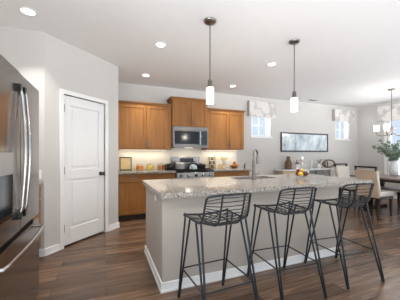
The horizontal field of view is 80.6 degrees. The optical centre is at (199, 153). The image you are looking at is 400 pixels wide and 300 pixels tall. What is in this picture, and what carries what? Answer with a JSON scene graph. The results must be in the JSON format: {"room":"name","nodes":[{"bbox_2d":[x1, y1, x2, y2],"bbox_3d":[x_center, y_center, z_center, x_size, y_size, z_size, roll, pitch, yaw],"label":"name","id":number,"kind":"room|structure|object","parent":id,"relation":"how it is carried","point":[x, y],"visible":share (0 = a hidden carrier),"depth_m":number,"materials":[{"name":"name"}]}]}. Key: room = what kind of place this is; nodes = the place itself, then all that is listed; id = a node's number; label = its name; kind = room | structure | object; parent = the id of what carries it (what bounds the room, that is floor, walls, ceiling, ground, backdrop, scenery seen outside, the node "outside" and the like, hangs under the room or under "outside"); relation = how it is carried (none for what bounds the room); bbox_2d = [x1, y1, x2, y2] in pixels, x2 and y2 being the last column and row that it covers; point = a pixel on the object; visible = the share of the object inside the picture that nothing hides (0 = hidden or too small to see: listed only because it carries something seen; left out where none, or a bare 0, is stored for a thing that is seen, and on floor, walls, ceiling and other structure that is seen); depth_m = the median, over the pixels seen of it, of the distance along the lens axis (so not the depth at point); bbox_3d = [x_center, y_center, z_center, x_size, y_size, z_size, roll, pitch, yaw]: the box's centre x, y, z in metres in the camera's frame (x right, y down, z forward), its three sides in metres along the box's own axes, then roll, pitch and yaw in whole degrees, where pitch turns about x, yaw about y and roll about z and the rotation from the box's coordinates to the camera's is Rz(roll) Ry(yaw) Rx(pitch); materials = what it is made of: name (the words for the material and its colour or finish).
{"room":"kitchen","nodes":[
{"label":"kitchen","id":0,"kind":"room"},
{"bbox_2d":[0,25,43,249],"bbox_3d":[-2.192,-0.120,2.841,0.570,2.740,0.120,0,0,-22],"label":"wall","id":1,"kind":"structure","parent":0,"point":[23,49],"depth_m":2.84,"materials":[{"name":"grey paint"}]},
{"bbox_2d":[44,32,117,248],"bbox_3d":[-1.705,-0.120,3.485,0.120,2.740,1.248,0,0,24],"label":"wall","id":2,"kind":"structure","parent":0,"point":[68,67],"depth_m":3.16,"materials":[{"name":"grey paint"}]},
{"bbox_2d":[39,244,59,256],"bbox_3d":[-2.085,1.206,2.824,0.712,0.088,0.124,0,0,-33],"label":"baseboard","id":3,"kind":"structure","parent":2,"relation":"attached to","point":[42,252],"depth_m":2.93,"materials":[{"name":"white paint"}]},
{"bbox_2d":[59,88,107,249],"bbox_3d":[-1.687,0.199,3.452,0.180,2.103,0.823,0,0,24],"label":"door","id":4,"kind":"structure","parent":2,"relation":"in","point":[82,173],"depth_m":3.39,"materials":[{"name":"white paint"}]},
{"bbox_2d":[108,222,119,230],"bbox_3d":[-1.431,1.206,3.924,0.021,0.088,0.246,0,0,24],"label":"baseboard","id":5,"kind":"structure","parent":2,"relation":"attached to","point":[116,225],"depth_m":3.91,"materials":[{"name":"white paint"}]},
{"bbox_2d":[0,0,399,107],"bbox_3d":[2.427,-1.540,2.393,9.120,0.100,8.050,0,0,-22],"label":"ceiling","id":6,"kind":"structure","parent":0,"point":[347,53],"depth_m":3.07,"materials":[{"name":"paint"}]},
{"bbox_2d":[18,6,37,15],"bbox_3d":[-1.793,-1.484,2.461,0.170,0.009,0.170,0,0,-22],"label":"recessed light","id":7,"kind":"object","parent":6,"relation":"in","point":[25,10],"visible":1,"depth_m":2.45,"materials":[{"name":"white paint"}]},
{"bbox_2d":[154,42,166,47],"bbox_3d":[-0.536,-1.484,3.210,0.170,0.009,0.170,0,0,-22],"label":"recessed light","id":8,"kind":"object","parent":6,"relation":"in","point":[157,44],"visible":1,"depth_m":3.20,"materials":[{"name":"white paint"}]},
{"bbox_2d":[204,17,215,103],"bbox_3d":[0.112,-1.027,2.633,0.140,0.924,0.140,0,0,-22],"label":"pendant light","id":9,"kind":"object","parent":6,"relation":"hanging from","point":[209,21],"visible":1,"depth_m":2.61,"materials":[{"name":"white glass"}]},
{"bbox_2d":[267,62,276,65],"bbox_3d":[1.189,-1.484,3.907,0.170,0.009,0.170,0,0,-22],"label":"recessed light","id":10,"kind":"object","parent":6,"relation":"in","point":[270,63],"visible":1,"depth_m":3.91,"materials":[{"name":"white paint"}]},
{"bbox_2d":[289,39,299,111],"bbox_3d":[1.245,-1.027,3.117,0.140,0.924,0.140,0,0,-22],"label":"pendant light","id":11,"kind":"object","parent":6,"relation":"hanging from","point":[294,100],"visible":1,"depth_m":3.09,"materials":[{"name":"white glass"}]},
{"bbox_2d":[373,88,399,135],"bbox_3d":[4.387,-0.953,5.389,0.649,1.072,0.643,0,0,-22],"label":"chandelier","id":12,"kind":"object","parent":6,"relation":"hanging from","point":[387,129],"visible":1,"depth_m":5.40,"materials":[{"name":"white glass"}]},
{"bbox_2d":[36,193,399,299],"bbox_3d":[2.371,1.300,2.532,9.120,0.100,7.750,0,0,-22],"label":"floor","id":13,"kind":"structure","parent":0,"point":[113,264],"depth_m":2.51,"materials":[{"name":"brown wood"}]},
{"bbox_2d":[0,54,44,299],"bbox_3d":[-1.476,0.360,1.428,0.795,1.780,0.925,0,0,-22],"label":"refrigerator","id":14,"kind":"object","parent":13,"relation":"on","point":[19,99],"visible":1,"depth_m":1.50,"materials":[{"name":"metal"}]},
{"bbox_2d":[33,187,40,248],"bbox_3d":[-1.980,0.814,2.314,0.570,0.873,0.965,0,0,-22],"label":"base cabinet","id":15,"kind":"object","parent":13,"relation":"on","point":[38,215],"visible":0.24,"depth_m":2.80,"materials":[{"name":"brown wood"}]},
{"bbox_2d":[118,173,174,220],"bbox_3d":[-1.106,0.814,4.804,1.100,0.873,0.652,0,0,-22],"label":"base cabinet","id":16,"kind":"object","parent":13,"relation":"on","point":[131,190],"visible":0.51,"depth_m":4.45,"materials":[{"name":"brown wood"}]},
{"bbox_2d":[118,169,175,174],"bbox_3d":[-1.106,0.355,4.803,1.106,0.040,0.653,0,0,-22],"label":"countertop","id":17,"kind":"structure","parent":16,"relation":"on","point":[144,171],"depth_m":4.54,"materials":[{"name":"stone"}]},
{"bbox_2d":[120,157,131,169],"bbox_3d":[-1.530,0.199,4.854,0.236,0.272,0.043,0,0,-22],"label":"framed piece","id":18,"kind":"object","parent":17,"relation":"on","point":[125,162],"visible":0.89,"depth_m":4.86,"materials":[{"name":"beige paper"}]},
{"bbox_2d":[136,163,142,169],"bbox_3d":[-1.240,0.257,4.856,0.150,0.155,0.150,0,0,-22],"label":"glass canister","id":19,"kind":"object","parent":17,"relation":"on","point":[139,166],"visible":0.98,"depth_m":4.81,"materials":[{"name":"orange glass"}]},
{"bbox_2d":[147,163,153,169],"bbox_3d":[-1.042,0.257,4.935,0.150,0.155,0.150,0,0,-22],"label":"glass canister","id":20,"kind":"object","parent":17,"relation":"on","point":[149,167],"visible":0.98,"depth_m":4.88,"materials":[{"name":"yellow glass"}]},
{"bbox_2d":[157,163,163,169],"bbox_3d":[-0.831,0.257,5.019,0.150,0.155,0.150,0,0,-22],"label":"glass canister","id":21,"kind":"object","parent":17,"relation":"on","point":[160,167],"visible":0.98,"depth_m":4.96,"materials":[{"name":"brown glass"}]},
{"bbox_2d":[164,163,173,170],"bbox_3d":[-0.637,0.266,4.883,0.150,0.136,0.255,0,0,-22],"label":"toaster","id":22,"kind":"object","parent":17,"relation":"on","point":[168,166],"visible":0.99,"depth_m":4.79,"materials":[{"name":"black metal"}]},
{"bbox_2d":[171,157,213,178],"bbox_3d":[-0.190,0.647,5.127,0.825,1.165,0.708,0,0,-22],"label":"gas range","id":23,"kind":"object","parent":13,"relation":"on","point":[203,172],"depth_m":4.96,"materials":[{"name":"silver metal"}]},
{"bbox_2d":[174,161,186,168],"bbox_3d":[-0.431,0.234,5.081,0.258,0.168,0.214,0,0,16],"label":"stock pot","id":24,"kind":"object","parent":23,"relation":"on","point":[179,165],"visible":0.9,"depth_m":5.00,"materials":[{"name":"silver metal"}]},
{"bbox_2d":[189,161,196,168],"bbox_3d":[-0.149,0.232,4.987,0.186,0.172,0.169,0,0,-34],"label":"kettle","id":25,"kind":"object","parent":23,"relation":"on","point":[192,166],"visible":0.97,"depth_m":4.93,"materials":[{"name":"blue metal"}]},
{"bbox_2d":[175,170,213,172],"bbox_3d":[-0.195,0.361,5.132,0.820,0.032,0.580,0,0,-22],"label":"cooktop","id":26,"kind":"object","parent":23,"relation":"in","point":[177,171],"depth_m":4.89,"materials":[{"name":"black metal"}]},
{"bbox_2d":[196,165,205,168],"bbox_3d":[0.007,0.278,5.266,0.242,0.080,0.230,0,0,-22],"label":"pot","id":27,"kind":"object","parent":23,"relation":"on","point":[198,166],"depth_m":5.17,"materials":[{"name":"black metal"}]},
{"bbox_2d":[177,192,258,299],"bbox_3d":[0.133,0.763,1.910,0.472,0.974,0.581,0,0,-25],"label":"counter stool","id":28,"kind":"object","parent":13,"relation":"on","point":[242,215],"visible":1,"depth_m":1.80,"materials":[{"name":"black metal"}]},
{"bbox_2d":[214,171,249,176],"bbox_3d":[0.606,0.814,5.486,0.915,0.873,0.652,0,0,-22],"label":"base cabinet","id":29,"kind":"object","parent":13,"relation":"on","point":[220,173],"visible":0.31,"depth_m":5.21,"materials":[{"name":"brown wood"}]},
{"bbox_2d":[209,167,251,171],"bbox_3d":[0.616,0.355,5.489,0.943,0.040,0.653,0,0,-22],"label":"countertop","id":30,"kind":"structure","parent":29,"relation":"on","point":[227,168],"depth_m":5.26,"materials":[{"name":"stone"}]},
{"bbox_2d":[144,186,339,292],"bbox_3d":[0.526,0.813,2.981,2.276,0.874,0.970,0,0,-22],"label":"kitchen island","id":31,"kind":"object","parent":13,"relation":"on","point":[164,216],"visible":0.73,"depth_m":2.43,"materials":[{"name":"beige paint"}]},
{"bbox_2d":[142,174,372,197],"bbox_3d":[0.734,0.355,3.022,2.740,0.040,1.128,0,0,-22],"label":"island countertop","id":32,"kind":"structure","parent":31,"relation":"on","point":[182,187],"depth_m":2.68,"materials":[{"name":"stone"}]},
{"bbox_2d":[252,149,258,179],"bbox_3d":[0.763,0.133,3.151,0.086,0.402,0.278,0,0,28],"label":"kitchen faucet","id":33,"kind":"object","parent":32,"relation":"on","point":[256,150],"visible":1,"depth_m":3.05,"materials":[{"name":"silver metal"}]},
{"bbox_2d":[247,186,327,299],"bbox_3d":[0.793,0.763,2.237,0.472,0.974,0.581,0,0,-19],"label":"counter stool","id":34,"kind":"object","parent":13,"relation":"on","point":[293,212],"visible":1,"depth_m":2.09,"materials":[{"name":"black metal"}]},
{"bbox_2d":[274,168,334,175],"bbox_3d":[3.017,0.830,6.586,2.080,0.840,0.345,0,0,-22],"label":"console table","id":35,"kind":"object","parent":13,"relation":"on","point":[305,169],"visible":0.32,"depth_m":6.50,"materials":[{"name":"white paint"}]},
{"bbox_2d":[278,171,294,174],"bbox_3d":[2.306,0.631,6.290,0.382,0.347,0.246,0,0,-22],"label":"woven basket","id":36,"kind":"object","parent":35,"relation":"on","point":[279,172],"visible":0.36,"depth_m":6.21,"materials":[{"name":"beige wicker"}]},
{"bbox_2d":[285,156,291,168],"bbox_3d":[2.379,0.237,6.351,0.184,0.345,0.184,0,0,-22],"label":"vase","id":37,"kind":"object","parent":35,"relation":"on","point":[288,164],"visible":0.97,"depth_m":6.29,"materials":[{"name":"brown ceramic"}]},
{"bbox_2d":[293,159,302,169],"bbox_3d":[2.627,0.264,6.312,0.275,0.291,0.157,0,0,-10],"label":"flower pot","id":38,"kind":"object","parent":35,"relation":"on","point":[296,166],"visible":0.98,"depth_m":6.25,"materials":[{"name":"white ceramic"}]},
{"bbox_2d":[322,159,334,167],"bbox_3d":[3.752,0.280,6.876,0.586,0.254,0.098,0,0,-32],"label":"sculpture","id":39,"kind":"object","parent":35,"relation":"on","point":[325,160],"visible":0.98,"depth_m":6.81,"materials":[{"name":"brown wood"}]},
{"bbox_2d":[304,183,384,289],"bbox_3d":[1.506,0.763,2.516,0.472,0.974,0.581,0,0,-17],"label":"counter stool","id":40,"kind":"object","parent":13,"relation":"on","point":[340,200],"visible":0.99,"depth_m":2.36,"materials":[{"name":"black metal"}]},
{"bbox_2d":[334,163,365,203],"bbox_3d":[3.827,0.750,6.013,0.450,1.000,0.580,0,0,-22],"label":"dining chair","id":41,"kind":"object","parent":13,"relation":"on","point":[340,171],"visible":0.4,"depth_m":6.15,"materials":[{"name":"beige fabric"}]},
{"bbox_2d":[336,166,349,177],"bbox_3d":[3.756,0.544,6.189,0.444,0.438,0.120,0,0,-22],"label":"cushion","id":42,"kind":"object","parent":41,"relation":"on","point":[341,171],"depth_m":6.16,"materials":[{"name":"beige fabric"}]},
{"bbox_2d":[354,166,393,215],"bbox_3d":[3.667,0.750,4.981,0.580,1.000,0.450,0,0,-22],"label":"dining chair","id":43,"kind":"object","parent":13,"relation":"on","point":[377,193],"visible":0.88,"depth_m":4.83,"materials":[{"name":"beige fabric"}]},
{"bbox_2d":[362,169,380,191],"bbox_3d":[3.491,0.544,4.910,0.120,0.438,0.444,0,0,-22],"label":"cushion","id":44,"kind":"object","parent":43,"relation":"on","point":[373,175],"depth_m":4.76,"materials":[{"name":"beige fabric"}]},
{"bbox_2d":[349,174,399,208],"bbox_3d":[4.328,0.870,4.942,1.000,0.760,1.780,0,0,-22],"label":"dining table","id":45,"kind":"object","parent":13,"relation":"on","point":[383,178],"visible":0.49,"depth_m":5.14,"materials":[{"name":"brown wood"}]},
{"bbox_2d":[389,161,398,175],"bbox_3d":[4.409,0.320,5.362,0.180,0.340,0.180,0,0,-22],"label":"glass vase","id":46,"kind":"object","parent":45,"relation":"on","point":[393,167],"visible":0.97,"depth_m":5.30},
{"bbox_2d":[372,138,399,161],"bbox_3d":[4.413,0.048,5.366,0.791,0.804,0.784,0,0,8],"label":"leafy branches","id":47,"kind":"object","parent":46,"relation":"in","point":[391,152],"visible":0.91,"depth_m":5.32,"materials":[{"name":"green plant"}]},
{"bbox_2d":[397,187,399,208],"bbox_3d":[4.845,0.750,5.321,0.580,1.000,0.450,0,0,-22],"label":"dining chair","id":48,"kind":"object","parent":13,"relation":"on","point":[398,192],"visible":0.68,"depth_m":5.39,"materials":[{"name":"beige fabric"}]},
{"bbox_2d":[118,83,357,191],"bbox_3d":[1.032,-0.120,6.084,8.959,2.740,0.140,0,0,-22],"label":"wall","id":49,"kind":"structure","parent":0,"point":[314,118],"depth_m":6.45,"materials":[{"name":"grey paint"}]},
{"bbox_2d":[118,100,171,149],"bbox_3d":[-1.162,-0.570,4.927,1.087,0.950,0.382,0,0,-22],"label":"upper cabinet","id":50,"kind":"object","parent":49,"relation":"attached to","point":[141,125],"visible":0.94,"depth_m":4.77,"materials":[{"name":"brown wood"}]},
{"bbox_2d":[118,148,236,169],"bbox_3d":[-0.409,-0.128,5.429,2.863,0.924,0.010,0,0,-22],"label":"backsplash","id":51,"kind":"structure","parent":49,"relation":"attached to","point":[144,157],"depth_m":5.32,"materials":[{"name":"beige tile"}]},
{"bbox_2d":[166,96,206,126],"bbox_3d":[-0.271,-0.896,5.255,0.868,0.617,0.432,0,0,-22],"label":"upper cabinet","id":52,"kind":"object","parent":49,"relation":"attached to","point":[187,112],"visible":0.96,"depth_m":5.07,"materials":[{"name":"brown wood"}]},
{"bbox_2d":[171,126,207,147],"bbox_3d":[-0.259,-0.357,5.224,0.796,0.452,0.478,0,0,-22],"label":"microwave","id":53,"kind":"object","parent":52,"relation":"attached to","point":[181,136],"visible":1,"depth_m":5.03,"materials":[{"name":"silver metal"}]},
{"bbox_2d":[201,108,244,149],"bbox_3d":[0.563,-0.569,5.614,1.004,0.933,0.382,0,0,-22],"label":"upper cabinet","id":54,"kind":"object","parent":49,"relation":"attached to","point":[225,127],"visible":0.95,"depth_m":5.47,"materials":[{"name":"brown wood"}]},
{"bbox_2d":[207,150,237,150],"bbox_3d":[0.524,-0.088,5.655,0.840,0.012,0.050,0,0,-22],"label":"light","id":55,"kind":"object","parent":54,"relation":"attached to","point":[207,150],"visible":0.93,"depth_m":5.64,"materials":[{"name":"white paint"}]},
{"bbox_2d":[250,116,272,137],"bbox_3d":[1.621,-0.818,6.281,0.700,0.785,0.130,0,0,-22],"label":"window","id":56,"kind":"structure","parent":49,"relation":"in","point":[269,120],"depth_m":6.32,"materials":[{"name":"white paint"}]},
{"bbox_2d":[247,100,275,118],"bbox_3d":[1.627,-1.145,6.184,0.841,0.430,0.112,0,0,-22],"label":"window valance","id":57,"kind":"object","parent":49,"relation":"attached to","point":[256,109],"visible":1,"depth_m":6.11,"materials":[{"name":"fabric"}]},
{"bbox_2d":[280,132,327,151],"bbox_3d":[3.030,-0.330,6.784,1.760,0.536,0.035,0,0,-22],"label":"framed print","id":58,"kind":"object","parent":49,"relation":"attached to","point":[289,142],"visible":1,"depth_m":6.75,"materials":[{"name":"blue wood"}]},
{"bbox_2d":[335,121,350,140],"bbox_3d":[4.450,-0.818,7.407,0.690,0.785,0.130,0,0,-22],"label":"window","id":59,"kind":"structure","parent":49,"relation":"in","point":[346,124],"depth_m":7.48,"materials":[{"name":"white paint"}]},
{"bbox_2d":[332,109,354,122],"bbox_3d":[4.442,-1.160,7.305,0.861,0.380,0.112,0,0,-22],"label":"window valance","id":60,"kind":"object","parent":49,"relation":"attached to","point":[338,115],"visible":1,"depth_m":7.23,"materials":[{"name":"fabric"}]},
{"bbox_2d":[358,100,399,195],"bbox_3d":[5.747,-0.120,6.164,0.140,2.740,3.200,0,0,-22],"label":"wall","id":61,"kind":"structure","parent":0,"point":[367,115],"depth_m":7.25,"materials":[{"name":"grey paint"}]},
{"bbox_2d":[377,103,399,121],"bbox_3d":[5.656,-1.150,6.009,0.112,0.460,2.081,0,0,-22],"label":"window valance","id":62,"kind":"object","parent":61,"relation":"attached to","point":[383,112],"visible":1,"depth_m":6.68,"materials":[{"name":"fabric"}]},
{"bbox_2d":[384,121,399,174],"bbox_3d":[5.755,-0.290,6.022,0.150,1.980,1.910,0,0,-22],"label":"window","id":63,"kind":"structure","parent":61,"relation":"in","point":[386,161],"depth_m":6.82,"materials":[{"name":"white paint"}]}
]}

